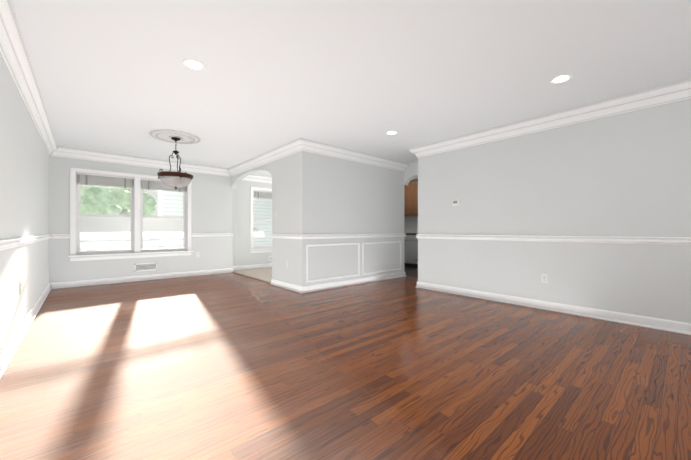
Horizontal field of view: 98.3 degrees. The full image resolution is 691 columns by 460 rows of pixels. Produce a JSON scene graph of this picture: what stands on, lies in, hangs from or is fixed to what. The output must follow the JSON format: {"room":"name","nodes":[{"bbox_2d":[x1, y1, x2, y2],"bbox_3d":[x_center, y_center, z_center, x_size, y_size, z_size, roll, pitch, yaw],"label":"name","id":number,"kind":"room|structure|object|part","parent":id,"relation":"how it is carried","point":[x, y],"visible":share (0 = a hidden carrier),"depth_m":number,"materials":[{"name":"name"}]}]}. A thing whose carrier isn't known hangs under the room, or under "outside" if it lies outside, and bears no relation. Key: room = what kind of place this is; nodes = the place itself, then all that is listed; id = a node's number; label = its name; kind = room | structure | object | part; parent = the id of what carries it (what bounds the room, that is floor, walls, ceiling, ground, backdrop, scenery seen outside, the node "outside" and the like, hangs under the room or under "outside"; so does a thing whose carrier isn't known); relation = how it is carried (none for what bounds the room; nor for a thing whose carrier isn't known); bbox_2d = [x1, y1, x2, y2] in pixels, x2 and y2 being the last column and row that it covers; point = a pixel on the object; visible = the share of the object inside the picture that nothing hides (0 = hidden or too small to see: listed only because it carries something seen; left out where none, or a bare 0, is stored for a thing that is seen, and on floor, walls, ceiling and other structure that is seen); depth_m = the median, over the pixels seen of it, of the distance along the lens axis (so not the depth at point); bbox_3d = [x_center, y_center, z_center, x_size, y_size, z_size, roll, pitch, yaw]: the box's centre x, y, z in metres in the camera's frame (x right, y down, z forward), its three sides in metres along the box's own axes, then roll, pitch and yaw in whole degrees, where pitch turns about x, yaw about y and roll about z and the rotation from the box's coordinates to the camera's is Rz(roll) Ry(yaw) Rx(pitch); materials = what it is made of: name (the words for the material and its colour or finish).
{"room":"empty living room","nodes":[
{"label":"empty living room","id":0,"kind":"room"},
{"bbox_2d":[0,55,48,353],"bbox_3d":[-2.155,-0.206,1.691,0.120,2.390,9.020,0,0,-41],"label":"wall","id":1,"kind":"structure","parent":0,"point":[24,183],"depth_m":2.73,"materials":[{"name":"paint"}]},
{"bbox_2d":[19,281,21,293],"bbox_3d":[-3.000,0.529,2.759,0.011,0.115,0.070,0,0,-41],"label":"outlet","id":2,"kind":"object","parent":1,"relation":"attached to","point":[20,287],"visible":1,"depth_m":2.74,"materials":[{"name":"beige plastic"}]},
{"bbox_2d":[0,283,51,378],"bbox_3d":[-2.072,0.935,1.710,0.030,0.107,8.700,0,0,-41],"label":"baseboard","id":3,"kind":"structure","parent":1,"relation":"attached to","point":[7,354],"depth_m":2.67,"materials":[{"name":"white wood"}]},
{"bbox_2d":[0,234,51,250],"bbox_3d":[-2.073,0.106,1.710,0.028,0.075,8.700,0,0,-41],"label":"trim","id":4,"kind":"structure","parent":1,"relation":"attached to","point":[5,244],"depth_m":2.66,"materials":[{"name":"white wood"}]},
{"bbox_2d":[0,0,59,156],"bbox_3d":[-2.042,-1.321,1.737,0.110,0.160,8.700,0,0,-41],"label":"crown molding","id":5,"kind":"structure","parent":1,"relation":"attached to","point":[14,55],"depth_m":2.49,"materials":[{"name":"white wood"}]},
{"bbox_2d":[270,234,299,238],"bbox_3d":[-1.032,0.107,5.074,0.038,0.075,0.998,0,0,-41],"label":"trim","id":6,"kind":"structure","parent":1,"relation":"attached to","point":[286,236],"depth_m":5.01,"materials":[{"name":"white wood"}]},
{"bbox_2d":[300,233,405,238],"bbox_3d":[0.300,0.107,5.516,2.626,0.075,0.028,0,0,-41],"label":"trim","id":7,"kind":"structure","parent":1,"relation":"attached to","point":[302,236],"depth_m":5.27,"materials":[{"name":"white wood"}]},
{"bbox_2d":[49,156,232,282],"bbox_3d":[-3.858,-0.205,6.059,3.060,2.390,0.200,0,0,-41],"label":"wall","id":8,"kind":"structure","parent":0,"point":[211,203],"depth_m":5.89,"materials":[{"name":"paint"}]},
{"bbox_2d":[52,267,235,288],"bbox_3d":[-3.760,0.937,5.992,3.000,0.107,0.030,0,0,-41],"label":"baseboard","id":9,"kind":"structure","parent":8,"relation":"attached to","point":[58,285],"depth_m":5.74,"materials":[{"name":"white wood"}]},
{"bbox_2d":[60,146,227,175],"bbox_3d":[-3.779,-1.320,5.923,2.760,0.160,0.110,0,0,-41],"label":"crown molding","id":10,"kind":"structure","parent":8,"relation":"attached to","point":[66,152],"depth_m":5.71,"materials":[{"name":"white wood"}]},
{"bbox_2d":[134,262,156,271],"bbox_3d":[-3.917,0.725,5.861,0.370,0.150,0.020,0,0,-41],"label":"air vent","id":11,"kind":"object","parent":8,"relation":"in","point":[145,266],"visible":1,"depth_m":5.86,"materials":[{"name":"grey metal"}]},
{"bbox_2d":[140,178,187,252],"bbox_3d":[-3.733,-0.291,6.144,0.844,1.462,0.165,0,0,-41],"label":"window","id":12,"kind":"structure","parent":8,"relation":"in","point":[185,214],"depth_m":6.18,"materials":[{"name":"white plastic"}]},
{"bbox_3d":[-3.753,-0.295,6.167,0.742,1.352,0.040,0,0,-41],"label":"glass","id":13,"kind":"part","parent":12,"relation":"part of","materials":[{"name":"glass"}]},
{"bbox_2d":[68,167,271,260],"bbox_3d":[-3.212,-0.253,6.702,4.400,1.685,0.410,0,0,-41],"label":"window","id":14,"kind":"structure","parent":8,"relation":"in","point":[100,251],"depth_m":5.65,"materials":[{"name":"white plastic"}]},
{"bbox_3d":[-4.454,-0.295,5.555,0.742,1.352,0.040,0,0,-41],"label":"glass","id":15,"kind":"part","parent":14,"relation":"part of","materials":[{"name":"glass"}]},
{"bbox_2d":[77,172,133,236],"bbox_3d":[-4.396,-0.435,5.490,0.816,1.150,0.050,0,0,-41],"label":"window blind","id":16,"kind":"object","parent":14,"relation":"attached to","point":[90,179],"visible":0.9,"depth_m":5.46,"materials":[{"name":"white plastic"}]},
{"bbox_2d":[141,178,186,192],"bbox_3d":[-3.696,-0.435,6.101,0.816,1.150,0.050,0,0,-41],"label":"window blind","id":17,"kind":"object","parent":14,"relation":"attached to","point":[152,184],"visible":0.85,"depth_m":6.01,"materials":[{"name":"white plastic"}]},
{"bbox_2d":[191,233,232,236],"bbox_3d":[-2.966,0.108,6.687,0.890,0.075,0.028,0,0,-41],"label":"trim","id":18,"kind":"structure","parent":8,"relation":"attached to","point":[192,234],"depth_m":6.63,"materials":[{"name":"white wood"}]},
{"bbox_2d":[231,162,271,189],"bbox_3d":[-1.957,-1.170,6.239,0.120,0.460,2.030,0,0,-41],"label":"wall","id":19,"kind":"structure","parent":0,"point":[236,179],"depth_m":6.38,"materials":[{"name":"paint"}]},
{"bbox_2d":[228,138,307,175],"bbox_3d":[-1.679,-1.320,5.745,0.110,0.160,3.140,0,0,-41],"label":"crown molding","id":20,"kind":"structure","parent":19,"relation":"attached to","point":[300,144],"depth_m":5.31,"materials":[{"name":"white wood"}]},
{"bbox_2d":[233,180,271,265],"bbox_3d":[-1.218,-0.204,8.775,4.730,2.390,0.200,0,0,-41],"label":"wall","id":21,"kind":"structure","parent":0,"point":[242,255],"depth_m":7.48,"materials":[{"name":"paint"}]},
{"bbox_2d":[228,176,271,183],"bbox_3d":[-1.855,-1.319,8.014,2.530,0.160,0.110,0,0,-41],"label":"crown molding","id":22,"kind":"structure","parent":21,"relation":"attached to","point":[263,179],"depth_m":7.70,"materials":[{"name":"white wood"}]},
{"bbox_2d":[236,263,271,269],"bbox_3d":[-1.881,0.937,8.044,2.530,0.107,0.030,0,0,-41],"label":"baseboard","id":23,"kind":"structure","parent":21,"relation":"attached to","point":[243,267],"depth_m":7.62,"materials":[{"name":"white wood"}]},
{"bbox_2d":[253,189,271,248],"bbox_3d":[-2.099,-0.275,7.983,0.864,1.532,0.165,0,0,-41],"label":"nook window","id":24,"kind":"structure","parent":21,"relation":"in","point":[261,194],"depth_m":7.86,"materials":[{"name":"white plastic"}]},
{"bbox_2d":[233,266,417,281],"bbox_3d":[0.275,1.021,7.171,4.590,0.058,4.580,0,0,-41],"label":"floor","id":25,"kind":"structure","parent":0,"point":[265,274],"depth_m":6.98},
{"bbox_2d":[404,233,417,267],"bbox_3d":[2.038,0.561,7.997,0.604,0.860,0.675,0,0,-41],"label":"base cabinet","id":26,"kind":"object","parent":25,"relation":"on","point":[410,243],"depth_m":7.90,"materials":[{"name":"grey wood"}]},
{"bbox_2d":[408,233,417,236],"bbox_3d":[1.706,0.111,8.362,0.623,0.040,3.470,0,0,-41],"label":"countertop","id":27,"kind":"structure","parent":26,"relation":"on","point":[409,234],"depth_m":7.85,"materials":[{"name":"black stone"}]},
{"bbox_2d":[0,273,690,459],"bbox_3d":[-0.027,1.019,3.549,5.770,0.060,9.020,0,0,-41],"label":"floor","id":28,"kind":"structure","parent":0,"point":[228,366],"depth_m":1.99,"materials":[{"name":"brown wood"}]},
{"bbox_2d":[232,272,270,282],"bbox_3d":[-1.972,0.985,6.225,0.070,0.010,2.030,0,0,-41],"label":"trim","id":29,"kind":"structure","parent":28,"relation":"on","point":[251,277],"depth_m":6.16,"materials":[{"name":"brown wood"}]},
{"bbox_2d":[272,279,299,292],"bbox_3d":[-1.010,0.936,5.047,0.040,0.107,0.990,0,0,-41],"label":"baseboard","id":30,"kind":"structure","parent":28,"relation":"on","point":[296,288],"depth_m":5.02,"materials":[{"name":"white wood"}]},
{"bbox_2d":[272,151,403,285],"bbox_3d":[-0.038,-0.205,5.903,2.570,2.390,1.000,0,0,-41],"label":"wall block","id":31,"kind":"object","parent":28,"relation":"on","point":[313,193],"visible":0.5,"depth_m":5.20,"materials":[{"name":"paint"}]},
{"bbox_2d":[306,241,400,282],"bbox_3d":[0.278,0.532,5.503,2.380,0.605,0.017,0,0,-41],"label":"trim","id":32,"kind":"structure","parent":31,"relation":"attached to","point":[327,278],"depth_m":5.45,"materials":[{"name":"white wood"}]},
{"bbox_2d":[308,140,407,171],"bbox_3d":[0.372,-1.320,5.525,2.670,0.160,0.110,0,0,-41],"label":"crown molding","id":33,"kind":"structure","parent":31,"relation":"attached to","point":[315,147],"depth_m":5.33,"materials":[{"name":"white wood"}]},
{"bbox_2d":[300,271,405,293],"bbox_3d":[0.301,0.936,5.515,2.630,0.107,0.030,0,0,-41],"label":"baseboard","id":34,"kind":"structure","parent":28,"relation":"on","point":[330,285],"depth_m":5.30,"materials":[{"name":"white wood"}]},
{"bbox_2d":[11,0,690,181],"bbox_3d":[0.632,-1.460,4.331,7.790,0.120,9.330,0,0,-41],"label":"ceiling","id":35,"kind":"structure","parent":0,"point":[119,77],"depth_m":2.56,"materials":[{"name":"white paint"}]},
{"bbox_2d":[149,129,200,143],"bbox_3d":[-2.547,-1.387,4.482,0.670,0.026,0.670,0,0,-41],"label":"ceiling medallion","id":36,"kind":"object","parent":35,"relation":"attached to","point":[166,135],"visible":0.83,"depth_m":4.41,"materials":[{"name":"paint"}]},
{"bbox_2d":[157,137,193,189],"bbox_3d":[-2.547,-0.989,4.482,0.475,0.771,0.477,0,0,-41],"label":"pendant light","id":37,"kind":"object","parent":36,"relation":"hanging from","point":[177,179],"visible":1,"depth_m":4.36,"materials":[{"name":"white glass"}]},
{"bbox_3d":[-2.547,-0.716,4.482,0.416,0.145,0.416,0,0,-41],"label":"lamp shade","id":38,"kind":"part","parent":37,"relation":"part of","materials":[{"name":"white glass"}]},
{"bbox_2d":[182,59,205,70],"bbox_3d":[-1.283,-1.399,2.533,0.183,0.004,0.183,0,0,43],"label":"recessed light","id":39,"kind":"object","parent":35,"relation":"in","point":[194,64],"depth_m":2.52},
{"bbox_2d":[385,131,397,134],"bbox_3d":[0.665,-1.398,4.300,0.183,0.004,0.183,0,0,10],"label":"recessed light","id":40,"kind":"object","parent":35,"relation":"in","point":[388,132],"depth_m":4.28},
{"bbox_2d":[549,74,572,83],"bbox_3d":[2.000,-1.399,2.771,0.183,0.004,0.183,0,0,43],"label":"recessed light","id":41,"kind":"object","parent":35,"relation":"in","point":[563,78],"depth_m":2.77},
{"bbox_2d":[404,181,417,216],"bbox_3d":[1.930,-0.859,8.325,0.335,0.940,0.600,0,0,-41],"label":"upper cabinet","id":42,"kind":"object","parent":0,"relation":"attached to","point":[410,191],"depth_m":8.21,"materials":[{"name":"brown wood"}]},
{"bbox_2d":[404,162,417,185],"bbox_3d":[1.607,-1.180,6.065,0.120,0.440,0.920,0,0,-41],"label":"wall","id":43,"kind":"structure","parent":0,"point":[411,172],"depth_m":6.26,"materials":[{"name":"paint"}]},
{"bbox_2d":[418,99,690,322],"bbox_3d":[2.854,-0.206,3.390,0.120,2.390,4.750,0,0,-41],"label":"wall","id":44,"kind":"structure","parent":0,"point":[628,174],"depth_m":3.50,"materials":[{"name":"paint"}]},
{"bbox_2d":[452,199,459,205],"bbox_3d":[1.704,-0.420,4.596,0.024,0.095,0.125,0,0,-41],"label":"thermostat","id":45,"kind":"object","parent":44,"relation":"attached to","point":[455,202],"visible":1,"depth_m":4.58,"materials":[{"name":"white plastic"}]},
{"bbox_2d":[541,273,547,282],"bbox_3d":[2.479,0.603,3.720,0.011,0.115,0.070,0,0,-41],"label":"outlet","id":46,"kind":"object","parent":44,"relation":"attached to","point":[544,278],"visible":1,"depth_m":3.72,"materials":[{"name":"white plastic"}]},
{"bbox_2d":[409,78,690,157],"bbox_3d":[2.731,-1.321,3.356,0.110,0.160,4.860,0,0,-41],"label":"crown molding","id":47,"kind":"structure","parent":44,"relation":"attached to","point":[677,91],"depth_m":3.46,"materials":[{"name":"white wood"}]},
{"bbox_2d":[416,281,690,334],"bbox_3d":[2.787,0.936,3.351,0.030,0.107,4.780,0,0,-41],"label":"baseboard","id":48,"kind":"structure","parent":44,"relation":"attached to","point":[625,318],"depth_m":3.49,"materials":[{"name":"white wood"}]},
{"bbox_2d":[416,234,690,244],"bbox_3d":[2.800,0.107,3.361,0.058,0.075,4.778,0,0,-41],"label":"trim","id":49,"kind":"structure","parent":44,"relation":"attached to","point":[582,239],"depth_m":3.49,"materials":[{"name":"white wood"}]},
{"label":"outside","id":50,"kind":"structure","parent":0,"visible":0},
{"bbox_3d":[-25.420,3.348,36.026,90.000,0.300,72.090,0,0,-41],"label":"ground","id":51,"kind":"structure","parent":50,"visible":0},
{"bbox_2d":[80,185,156,217],"bbox_3d":[-8.665,-0.207,10.473,3.661,6.833,1.881,0,0,-41],"label":"tree","id":52,"kind":"object","parent":51,"relation":"on","point":[121,204],"depth_m":10.17,"materials":[{"name":"green plant"}]},
{"bbox_2d":[80,216,263,250],"bbox_3d":[-8.265,1.410,6.803,12.040,3.560,3.480,0,0,-41],"label":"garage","id":53,"kind":"structure","parent":51,"relation":"on","point":[123,242],"depth_m":7.65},
{"bbox_2d":[143,190,271,245],"bbox_3d":[-6.835,-1.931,19.989,11.900,10.250,9.500,0,0,-41],"label":"neighbor house","id":54,"kind":"structure","parent":51,"relation":"on","point":[179,196],"depth_m":15.90,"materials":[{"name":"white"}]}
]}

